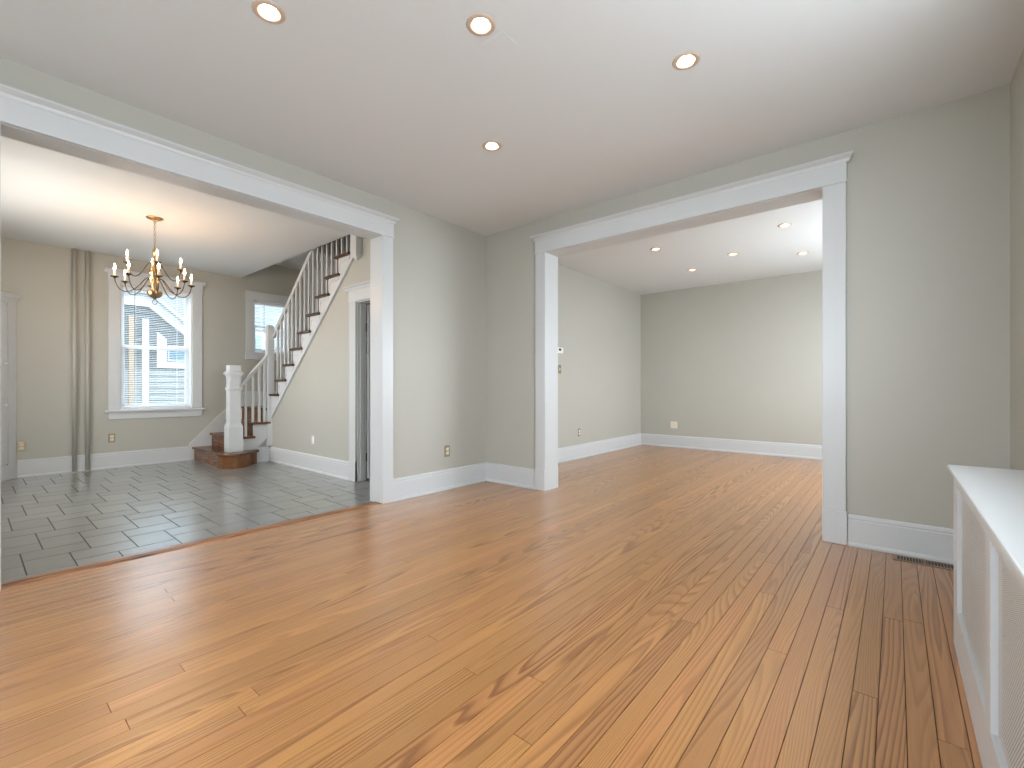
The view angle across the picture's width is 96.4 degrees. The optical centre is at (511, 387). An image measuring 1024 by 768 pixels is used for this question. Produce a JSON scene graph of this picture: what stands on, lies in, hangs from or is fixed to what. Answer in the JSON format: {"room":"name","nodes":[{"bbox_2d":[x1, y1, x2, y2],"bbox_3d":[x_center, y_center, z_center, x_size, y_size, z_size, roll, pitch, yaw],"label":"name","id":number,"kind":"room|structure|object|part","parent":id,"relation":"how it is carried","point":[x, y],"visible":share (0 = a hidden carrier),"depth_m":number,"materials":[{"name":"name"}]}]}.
{"room":"empty living room","nodes":[
{"label":"empty living room","id":0,"kind":"room"},
{"bbox_2d":[1,237,303,463],"bbox_3d":[-4.735,-1.500,6.130,0.200,5.000,4.200,0,0,40],"label":"wall","id":1,"kind":"structure","parent":0,"point":[41,274],"depth_m":5.55,"materials":[{"name":"beige paint"}]},
{"bbox_2d":[17,441,25,451],"bbox_3d":[-5.460,0.655,5.101,0.009,0.112,0.068,0,0,40],"label":"wall outlet","id":2,"kind":"object","parent":1,"relation":"attached to","point":[21,446],"visible":1,"depth_m":5.10,"materials":[{"name":"beige plastic"}]},
{"bbox_2d":[70,248,78,472],"bbox_3d":[-5.158,-0.318,5.399,0.072,2.636,0.072,0,0,40],"label":"pipe","id":3,"kind":"object","parent":1,"relation":"attached to","point":[74,251],"visible":1,"depth_m":5.38,"materials":[{"name":"grey metal"}]},
{"bbox_2d":[84,251,91,471],"bbox_3d":[-5.085,-0.318,5.487,0.072,2.636,0.072,0,0,40],"label":"pipe","id":4,"kind":"object","parent":1,"relation":"attached to","point":[87,253],"visible":1,"depth_m":5.47,"materials":[{"name":"grey metal"}]},
{"bbox_2d":[17,446,191,477],"bbox_3d":[-4.949,0.902,5.696,0.030,0.195,1.640,0,0,40],"label":"baseboard","id":5,"kind":"structure","parent":1,"relation":"attached to","point":[52,465],"depth_m":5.62,"materials":[{"name":"white paint"}]},
{"bbox_2d":[108,433,114,442],"bbox_3d":[-4.969,0.626,5.687,0.009,0.112,0.068,0,0,40],"label":"wall outlet","id":6,"kind":"object","parent":1,"relation":"attached to","point":[111,437],"visible":1,"depth_m":5.68,"materials":[{"name":"beige plastic"}]},
{"bbox_2d":[104,267,206,419],"bbox_3d":[-4.725,-0.539,6.088,0.250,1.868,1.078,0,0,40],"label":"window","id":7,"kind":"structure","parent":1,"relation":"in","point":[115,410],"depth_m":5.95,"materials":[{"name":"white paint"}]},
{"bbox_3d":[-4.950,-0.512,5.700,0.022,1.585,0.115,0,0,40],"label":"casing","id":8,"kind":"part","parent":7,"relation":"part of","materials":[{"name":"white paint"}]},
{"bbox_3d":[-4.717,0.294,6.081,0.210,0.028,1.068,0,0,40],"label":"sill","id":9,"kind":"part","parent":7,"relation":"part of","materials":[{"name":"white paint"}]},
{"bbox_3d":[-4.768,-0.897,6.124,0.028,0.788,0.740,0,0,40],"label":"sash","id":10,"kind":"part","parent":7,"relation":"part of","materials":[{"name":"plastic"}]},
{"bbox_3d":[-4.665,-1.367,6.038,0.026,0.125,1.010,0,0,40],"label":"head casing","id":11,"kind":"part","parent":7,"relation":"part of","materials":[{"name":"white paint"}]},
{"bbox_3d":[-4.745,-0.138,6.104,0.028,0.808,0.740,0,0,40],"label":"sash","id":12,"kind":"part","parent":7,"relation":"part of","materials":[{"name":"plastic"}]},
{"bbox_3d":[-4.652,-1.449,6.027,0.060,0.048,1.078,0,0,40],"label":"cap moulding","id":13,"kind":"part","parent":7,"relation":"part of","materials":[{"name":"white paint"}]},
{"bbox_2d":[122,286,189,407],"bbox_3d":[-4.706,-0.516,6.072,0.046,1.543,0.734,0,0,40],"label":"window blind","id":14,"kind":"object","parent":7,"relation":"attached to","point":[123,287],"visible":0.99,"depth_m":6.05,"materials":[{"name":"white plastic"}]},
{"bbox_3d":[-4.710,0.247,6.075,0.026,0.016,0.730,0,0,40],"label":"rail","id":15,"kind":"part","parent":14,"relation":"part of","materials":[{"name":"white plastic"}]},
{"bbox_3d":[-4.748,-0.512,6.107,0.190,1.585,0.768,0,0,40],"label":"frame","id":16,"kind":"part","parent":7,"relation":"part of","materials":[{"name":"plastic"}]},
{"bbox_3d":[-4.383,-0.512,6.378,0.022,1.585,0.115,0,0,40],"label":"casing","id":17,"kind":"part","parent":7,"relation":"part of","materials":[{"name":"white paint"}]},
{"bbox_2d":[245,290,298,360],"bbox_3d":[-3.804,-0.940,7.215,0.216,1.030,0.802,0,0,40],"label":"window","id":18,"kind":"structure","parent":1,"relation":"in","point":[251,297],"depth_m":6.97,"materials":[{"name":"white paint"}]},
{"bbox_3d":[-3.949,-0.930,6.897,0.022,0.800,0.115,0,0,40],"label":"casing","id":19,"kind":"part","parent":18,"relation":"part of","materials":[{"name":"white paint"}]},
{"bbox_3d":[-3.731,-0.477,7.154,0.026,0.105,0.802,0,0,40],"label":"casing","id":20,"kind":"part","parent":18,"relation":"part of","materials":[{"name":"white paint"}]},
{"bbox_2d":[255,302,287,351],"bbox_3d":[-3.772,-0.931,7.189,0.046,0.762,0.526,0,0,40],"label":"window blind","id":21,"kind":"object","parent":18,"relation":"attached to","point":[257,303],"visible":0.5,"depth_m":7.13,"materials":[{"name":"white plastic"}]},
{"bbox_3d":[-3.811,-0.752,7.221,0.028,0.416,0.532,0,0,40],"label":"sash","id":22,"kind":"part","parent":18,"relation":"part of","materials":[{"name":"plastic"}]},
{"bbox_3d":[-3.731,-1.393,7.154,0.026,0.125,0.802,0,0,40],"label":"head casing","id":23,"kind":"part","parent":18,"relation":"part of","materials":[{"name":"white paint"}]},
{"bbox_3d":[-3.814,-0.930,7.224,0.190,0.800,0.560,0,0,40],"label":"frame","id":24,"kind":"part","parent":18,"relation":"part of","materials":[{"name":"plastic"}]},
{"bbox_3d":[-3.516,-0.930,7.415,0.022,0.800,0.115,0,0,40],"label":"casing","id":25,"kind":"part","parent":18,"relation":"part of","materials":[{"name":"white paint"}]},
{"bbox_2d":[1,136,348,277],"bbox_3d":[-3.135,-1.761,4.824,3.930,0.250,3.850,0,0,40],"label":"ceiling","id":26,"kind":"structure","parent":0,"point":[49,197],"depth_m":4.48,"materials":[{"name":"paint"}]},
{"bbox_2d":[110,215,194,304],"bbox_3d":[-3.446,-1.219,4.418,0.604,0.834,0.604,0,0,-21],"label":"chandelier","id":27,"kind":"object","parent":26,"relation":"hanging from","point":[154,272],"visible":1,"depth_m":4.39,"materials":[{"name":"gold metal"}]},
{"bbox_3d":[-3.566,-0.975,4.305,0.265,0.164,0.008,0,0,-44],"label":"arm","id":28,"kind":"part","parent":27,"relation":"part of","materials":[{"name":"brown metal"}]},
{"bbox_3d":[-3.451,-0.975,4.253,0.008,0.164,0.265,0,0,1],"label":"arm","id":29,"kind":"part","parent":27,"relation":"part of","materials":[{"name":"brown metal"}]},
{"bbox_3d":[-3.446,-1.478,4.418,0.015,0.258,0.015,0,0,-5],"label":"chain","id":30,"kind":"part","parent":27,"relation":"part of","materials":[{"name":"gold metal"}]},
{"bbox_3d":[-3.333,-0.975,4.299,0.008,0.164,0.265,0,0,-44],"label":"arm","id":31,"kind":"part","parent":27,"relation":"part of","materials":[{"name":"brown metal"}]},
{"bbox_3d":[-3.364,-1.125,4.495,0.191,0.154,0.008,0,0,-43],"label":"arm","id":32,"kind":"part","parent":27,"relation":"part of","materials":[{"name":"brown metal"}]},
{"bbox_3d":[-3.282,-0.975,4.414,0.265,0.164,0.008,0,0,1],"label":"arm","id":33,"kind":"part","parent":27,"relation":"part of","materials":[{"name":"brown metal"}]},
{"bbox_3d":[-3.327,-0.975,4.532,0.265,0.164,0.008,0,0,-44],"label":"arm","id":34,"kind":"part","parent":27,"relation":"part of","materials":[{"name":"brown metal"}]},
{"bbox_2d":[1,460,372,582],"bbox_3d":[-3.117,1.002,4.809,3.971,0.004,3.843,0,0,40],"label":"floor tiles","id":35,"kind":"structure","parent":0,"point":[294,492],"depth_m":3.88,"materials":[{"name":"grey tile"}]},
{"bbox_2d":[1,292,21,480],"bbox_3d":[-5.418,-0.010,4.649,0.644,2.020,0.642,0,0,40],"label":"tall cabinet","id":36,"kind":"object","parent":35,"relation":"on","point":[9,301],"visible":1,"depth_m":4.97,"materials":[{"name":"white paint"}]},
{"bbox_3d":[-5.450,-0.385,4.646,0.018,0.990,0.646,0,0,-5],"label":"door","id":37,"kind":"part","parent":36,"relation":"part of","materials":[{"name":"white paint"}]},
{"bbox_3d":[-5.450,0.485,4.646,0.018,0.690,0.646,0,0,-5],"label":"door","id":38,"kind":"part","parent":36,"relation":"part of","materials":[{"name":"white paint"}]},
{"bbox_3d":[-5.418,-0.975,4.649,0.644,0.090,0.642,0,0,40],"label":"crown moulding","id":39,"kind":"part","parent":36,"relation":"part of","materials":[{"name":"white paint"}]},
{"bbox_2d":[189,234,369,468],"bbox_3d":[-2.717,-0.575,5.920,3.165,3.150,1.628,0,0,40],"label":"staircase","id":40,"kind":"structure","parent":35,"relation":"on","point":[232,440],"depth_m":5.85,"materials":[{"name":"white wood"}]},
{"bbox_3d":[-3.569,0.268,5.872,0.184,1.105,0.184,0,0,40],"label":"newel post","id":41,"kind":"part","parent":40,"relation":"part of","materials":[{"name":"white paint"}]},
{"bbox_3d":[-3.431,-0.208,6.069,0.055,0.495,0.350,0,0,42],"label":"handrail","id":42,"kind":"part","parent":40,"relation":"part of","materials":[{"name":"white paint"}]},
{"bbox_3d":[-3.300,-0.018,6.240,0.084,1.665,0.084,0,0,40],"label":"newel post","id":43,"kind":"part","parent":40,"relation":"part of","materials":[{"name":"white paint"}]},
{"bbox_3d":[-2.647,-1.386,5.739,1.535,1.428,0.052,0,0,40],"label":"handrail","id":44,"kind":"part","parent":40,"relation":"part of","materials":[{"name":"white paint"}]},
{"bbox_3d":[-2.456,-0.524,5.535,2.100,1.884,0.027,0,0,40],"label":"stringer moulding","id":45,"kind":"part","parent":40,"relation":"part of","materials":[{"name":"white paint"}]},
{"bbox_3d":[-1.638,-1.488,4.833,0.115,0.295,0.085,0,0,40],"label":"newel post","id":46,"kind":"part","parent":40,"relation":"part of","materials":[{"name":"white paint"}]},
{"bbox_2d":[259,439,266,446],"bbox_3d":[-3.409,0.800,6.220,0.080,0.400,0.200,0,0,40],"label":"wall","id":47,"kind":"structure","parent":0,"point":[263,444],"depth_m":6.21,"materials":[{"name":"beige paint"}]},
{"bbox_2d":[257,447,269,461],"bbox_3d":[-3.366,0.902,6.184,0.030,0.195,0.200,0,0,40],"label":"baseboard","id":48,"kind":"structure","parent":47,"relation":"attached to","point":[263,455],"depth_m":6.19,"materials":[{"name":"white paint"}]},
{"bbox_2d":[274,252,335,269],"bbox_3d":[-2.479,-3.015,6.169,3.610,2.170,1.245,0,0,40],"label":"ceiling","id":49,"kind":"structure","parent":0,"point":[296,262],"depth_m":7.01,"materials":[{"name":"paint"}]},
{"bbox_2d":[0,57,640,478],"bbox_3d":[-0.731,-0.398,4.573,0.200,2.796,9.650,0,0,40],"label":"wall","id":50,"kind":"structure","parent":0,"point":[439,266],"depth_m":4.54,"materials":[{"name":"beige paint"}]},
{"bbox_2d":[0,83,399,590],"bbox_3d":[-1.862,-0.239,3.126,0.202,2.478,2.494,0,0,40],"label":"trim","id":51,"kind":"structure","parent":50,"relation":"attached to","point":[24,116],"depth_m":3.00,"materials":[{"name":"white paint"}]},
{"bbox_3d":[-2.561,-0.155,2.213,0.022,2.310,0.119,0,0,40],"label":"casing","id":52,"kind":"part","parent":51,"relation":"part of","materials":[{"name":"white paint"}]},
{"bbox_3d":[-1.820,-1.371,3.091,0.031,0.127,2.432,0,0,40],"label":"head casing","id":53,"kind":"part","parent":51,"relation":"part of","materials":[{"name":"white paint"}]},
{"bbox_3d":[-1.808,-1.456,3.081,0.062,0.045,2.494,0,0,40],"label":"cap moulding","id":54,"kind":"part","parent":51,"relation":"part of","materials":[{"name":"white paint"}]},
{"bbox_3d":[-1.085,-0.155,3.978,0.022,2.310,0.112,0,0,40],"label":"casing","id":55,"kind":"part","parent":51,"relation":"part of","materials":[{"name":"white paint"}]},
{"bbox_2d":[342,281,369,481],"bbox_3d":[-1.178,-0.041,4.966,0.990,2.081,0.860,0,0,40],"label":"door","id":56,"kind":"structure","parent":50,"relation":"in","point":[358,327],"depth_m":4.90,"materials":[{"name":"white paint"}]},
{"bbox_3d":[-1.398,0.042,4.653,0.925,1.916,0.022,0,0,40],"label":"casing","id":57,"kind":"part","parent":56,"relation":"part of","materials":[{"name":"white paint"}]},
{"bbox_3d":[-1.435,-1.058,4.659,0.990,0.045,0.060,0,0,40],"label":"cap moulding","id":58,"kind":"part","parent":56,"relation":"part of","materials":[{"name":"white paint"}]},
{"bbox_3d":[-1.401,-0.979,4.654,0.930,0.125,0.025,0,0,40],"label":"head casing","id":59,"kind":"part","parent":56,"relation":"part of","materials":[{"name":"white paint"}]},
{"bbox_2d":[394,462,485,501],"bbox_3d":[-0.659,0.902,4.480,0.030,0.195,1.200,0,0,40],"label":"baseboard","id":60,"kind":"structure","parent":50,"relation":"attached to","point":[407,487],"depth_m":4.41,"materials":[{"name":"white paint"}]},
{"bbox_2d":[445,445,449,456],"bbox_3d":[-0.638,0.626,4.521,0.009,0.112,0.068,0,0,40],"label":"wall outlet","id":61,"kind":"object","parent":50,"relation":"attached to","point":[447,447],"visible":1,"depth_m":4.52,"materials":[{"name":"beige plastic"}]},
{"bbox_2d":[558,347,562,353],"bbox_3d":[0.639,-0.495,6.112,0.027,0.080,0.130,0,0,40],"label":"thermostat","id":62,"kind":"object","parent":50,"relation":"attached to","point":[560,350],"visible":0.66,"depth_m":6.10,"materials":[{"name":"white plastic"}]},
{"bbox_2d":[558,433,641,462],"bbox_3d":[1.045,0.902,6.594,0.030,0.195,3.870,0,0,40],"label":"baseboard","id":63,"kind":"structure","parent":50,"relation":"attached to","point":[568,453],"depth_m":6.85,"materials":[{"name":"white paint"}]},
{"bbox_2d":[272,238,369,460],"bbox_3d":[-2.112,-0.398,5.330,3.010,2.796,0.100,0,0,40],"label":"wall","id":64,"kind":"structure","parent":0,"point":[315,403],"depth_m":5.29,"materials":[{"name":"beige paint"}]},
{"bbox_2d":[269,447,347,479],"bbox_3d":[-2.529,0.902,5.594,2.012,0.195,0.030,0,0,40],"label":"baseboard","id":65,"kind":"structure","parent":64,"relation":"attached to","point":[332,467],"depth_m":5.49,"materials":[{"name":"white paint"}]},
{"bbox_2d":[307,238,340,256],"bbox_3d":[-2.451,-2.943,6.047,3.410,2.114,1.095,0,0,40],"label":"wall","id":66,"kind":"structure","parent":0,"point":[339,238],"depth_m":6.69,"materials":[{"name":"beige paint"}]},
{"bbox_2d":[0,445,982,767],"bbox_3d":[-0.731,1.050,4.573,7.940,0.100,9.250,0,0,40],"label":"floor","id":67,"kind":"structure","parent":0,"point":[646,608],"depth_m":1.81,"materials":[{"name":"brown wood"}]},
{"bbox_2d":[1,501,380,588],"bbox_3d":[-1.865,1.012,3.133,0.094,0.037,2.193,0,0,40],"label":"threshold","id":68,"kind":"object","parent":67,"relation":"on","point":[27,580],"visible":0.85,"depth_m":2.81,"materials":[{"name":"brown wood"}]},
{"bbox_2d":[893,554,953,570],"bbox_3d":[2.355,0.998,2.613,0.280,0.005,0.105,0,0,40],"label":"floor vent","id":69,"kind":"object","parent":67,"relation":"in","point":[941,565],"visible":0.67,"depth_m":2.61,"materials":[{"name":"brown metal"}]},
{"bbox_2d":[900,556,951,568],"bbox_3d":[2.355,0.997,2.613,0.218,0.004,0.077,0,0,40],"label":"grille","id":70,"kind":"object","parent":69,"relation":"attached to","point":[941,565],"depth_m":2.61,"materials":[{"name":"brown metal"}]},
{"bbox_2d":[947,465,1023,767],"bbox_3d":[1.035,0.654,0.743,0.312,0.692,2.603,0,0,40],"label":"radiator cover","id":71,"kind":"object","parent":67,"relation":"on","point":[988,502],"visible":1,"depth_m":1.15,"materials":[{"name":"white wood"}]},
{"bbox_3d":[1.437,0.601,1.423,0.001,0.458,0.695,0,0,40],"label":"perforated panel","id":72,"kind":"part","parent":71,"relation":"part of","materials":[{"name":"white metal"}]},
{"bbox_3d":[0.936,0.601,0.824,0.001,0.458,0.695,0,0,40],"label":"perforated panel","id":73,"kind":"part","parent":71,"relation":"part of","materials":[{"name":"white metal"}]},
{"bbox_2d":[0,0,1023,235],"bbox_3d":[-0.470,-1.715,1.714,3.870,0.162,5.200,0,0,40],"label":"ceiling","id":74,"kind":"structure","parent":0,"point":[396,101],"depth_m":2.42,"materials":[{"name":"paint"}]},
{"bbox_2d":[252,0,285,23],"bbox_3d":[-1.058,-1.671,1.994,0.132,0.080,0.132,0,0,40],"label":"recessed light","id":75,"kind":"object","parent":74,"relation":"in","point":[268,11],"visible":0.92,"depth_m":2.00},
{"bbox_2d":[466,13,495,35],"bbox_3d":[-0.140,-1.671,2.066,0.132,0.080,0.132,0,0,40],"label":"recessed light","id":76,"kind":"object","parent":74,"relation":"in","point":[478,24],"visible":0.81,"depth_m":2.08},
{"bbox_2d":[482,141,501,150],"bbox_3d":[-0.136,-1.671,3.100,0.132,0.080,0.132,0,0,40],"label":"recessed light","id":77,"kind":"object","parent":74,"relation":"in","point":[488,145],"visible":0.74,"depth_m":3.12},
{"bbox_2d":[672,51,699,69],"bbox_3d":[0.872,-1.671,2.294,0.132,0.080,0.132,0,0,40],"label":"recessed light","id":78,"kind":"object","parent":74,"relation":"in","point":[686,60],"visible":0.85,"depth_m":2.30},
{"bbox_2d":[307,84,1009,528],"bbox_3d":[-0.305,-1.500,5.083,7.940,5.000,0.180,0,0,40],"label":"wall","id":79,"kind":"structure","parent":0,"point":[928,189],"depth_m":2.74,"materials":[{"name":"beige paint"}]},
{"bbox_2d":[486,462,534,489],"bbox_3d":[-0.033,0.902,4.718,0.685,0.195,0.030,0,0,40],"label":"baseboard","id":80,"kind":"structure","parent":79,"relation":"attached to","point":[522,477],"depth_m":4.69,"materials":[{"name":"white paint"}]},
{"bbox_2d":[530,150,852,544],"bbox_3d":[1.227,-0.239,3.761,2.543,2.478,0.242,0,0,40],"label":"trim","id":81,"kind":"structure","parent":79,"relation":"attached to","point":[824,178],"depth_m":3.26,"materials":[{"name":"white paint"}]},
{"bbox_3d":[0.280,-0.155,4.462,0.114,2.310,0.022,0,0,40],"label":"casing","id":82,"kind":"part","parent":81,"relation":"part of","materials":[{"name":"white paint"}]},
{"bbox_3d":[1.179,-1.371,3.704,2.481,0.127,0.031,0,0,40],"label":"head casing","id":83,"kind":"part","parent":81,"relation":"part of","materials":[{"name":"white paint"}]},
{"bbox_3d":[1.169,-1.456,3.692,2.543,0.045,0.062,0,0,40],"label":"cap moulding","id":84,"kind":"part","parent":81,"relation":"part of","materials":[{"name":"white paint"}]},
{"bbox_3d":[2.079,-0.155,2.956,0.124,2.310,0.022,0,0,40],"label":"casing","id":85,"kind":"part","parent":81,"relation":"part of","materials":[{"name":"white paint"}]},
{"bbox_2d":[848,514,953,564],"bbox_3d":[2.402,0.902,2.681,0.705,0.195,0.030,0,0,40],"label":"baseboard","id":86,"kind":"structure","parent":79,"relation":"attached to","point":[932,543],"depth_m":2.73,"materials":[{"name":"white paint"}]},
{"bbox_2d":[558,199,821,294],"bbox_3d":[2.536,-1.716,5.346,3.920,0.160,3.870,0,0,40],"label":"ceiling","id":87,"kind":"structure","parent":0,"point":[765,249],"depth_m":5.67,"materials":[{"name":"paint"}]},
{"bbox_2d":[650,247,661,250],"bbox_3d":[1.699,-1.671,5.405,0.132,0.080,0.132,0,0,40],"label":"recessed light","id":88,"kind":"object","parent":87,"relation":"in","point":[655,248],"visible":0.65,"depth_m":5.43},
{"bbox_2d":[727,252,738,255],"bbox_3d":[2.706,-1.671,5.607,0.132,0.080,0.132,0,0,40],"label":"recessed light","id":89,"kind":"object","parent":87,"relation":"in","point":[734,253],"visible":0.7,"depth_m":5.63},
{"bbox_2d":[777,223,792,227],"bbox_3d":[2.746,-1.671,4.607,0.132,0.080,0.132,0,0,40],"label":"recessed light","id":90,"kind":"object","parent":87,"relation":"in","point":[782,225],"visible":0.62,"depth_m":4.63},
{"bbox_2d":[797,251,808,254],"bbox_3d":[3.536,-1.671,5.565,0.132,0.080,0.132,0,0,40],"label":"recessed light","id":91,"kind":"object","parent":87,"relation":"in","point":[804,252],"visible":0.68,"depth_m":5.58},
{"bbox_2d":[641,270,821,444],"bbox_3d":[3.842,-0.398,6.907,3.920,2.796,0.200,0,0,40],"label":"wall","id":92,"kind":"structure","parent":0,"point":[741,360],"depth_m":7.08,"materials":[{"name":"beige paint"}]},
{"bbox_2d":[671,422,676,427],"bbox_3d":[2.725,0.629,7.705,0.110,0.112,0.009,0,0,40],"label":"wall outlet","id":93,"kind":"object","parent":92,"relation":"attached to","point":[673,424],"visible":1,"depth_m":7.70,"materials":[{"name":"beige plastic"}]},
{"bbox_2d":[641,433,821,459],"bbox_3d":[3.768,0.902,6.818,3.920,0.195,0.030,0,0,40],"label":"baseboard","id":94,"kind":"structure","parent":92,"relation":"attached to","point":[808,451],"depth_m":7.07,"materials":[{"name":"white paint"}]},
{"bbox_2d":[1010,48,1023,469],"bbox_3d":[2.390,-0.398,1.961,0.200,2.796,9.650,0,0,40],"label":"wall","id":95,"kind":"structure","parent":0,"point":[1017,82],"depth_m":2.34,"materials":[{"name":"beige paint"}]},
{"label":"outside","id":96,"kind":"structure","parent":0,"visible":0},
{"bbox_3d":[-0.286,1.950,4.950,80.000,0.100,80.000,0,0,40],"label":"ground","id":97,"kind":"structure","parent":96,"visible":0},
{"bbox_2d":[124,290,184,404],"bbox_3d":[-9.707,-0.015,9.117,4.200,3.830,7.500,0,0,40],"label":"neighbouring house","id":98,"kind":"structure","parent":97,"relation":"on","point":[128,354],"depth_m":9.14,"materials":[{"name":"white"}]},
{"bbox_3d":[-6.860,-0.760,9.512,0.060,0.720,0.840,0,0,40],"label":"porch trim","id":99,"kind":"part","parent":98,"relation":"part of","materials":[{"name":"white wood"}]},
{"bbox_3d":[-6.847,-0.700,9.508,0.015,0.260,0.430,0,0,40],"label":"pane","id":100,"kind":"part","parent":98,"relation":"part of","materials":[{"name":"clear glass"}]},
{"bbox_2d":[160,295,283,350],"bbox_3d":[-10.178,-1.850,16.813,4.000,7.500,9.300,0,0,40],"label":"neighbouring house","id":101,"kind":"structure","parent":97,"relation":"on","point":[174,305],"depth_m":15.88,"materials":[{"name":"white"}]},
{"bbox_3d":[-8.877,-1.150,15.594,0.020,1.300,0.700,0,0,40],"label":"pane","id":102,"kind":"part","parent":101,"relation":"part of","materials":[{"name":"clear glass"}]}
]}

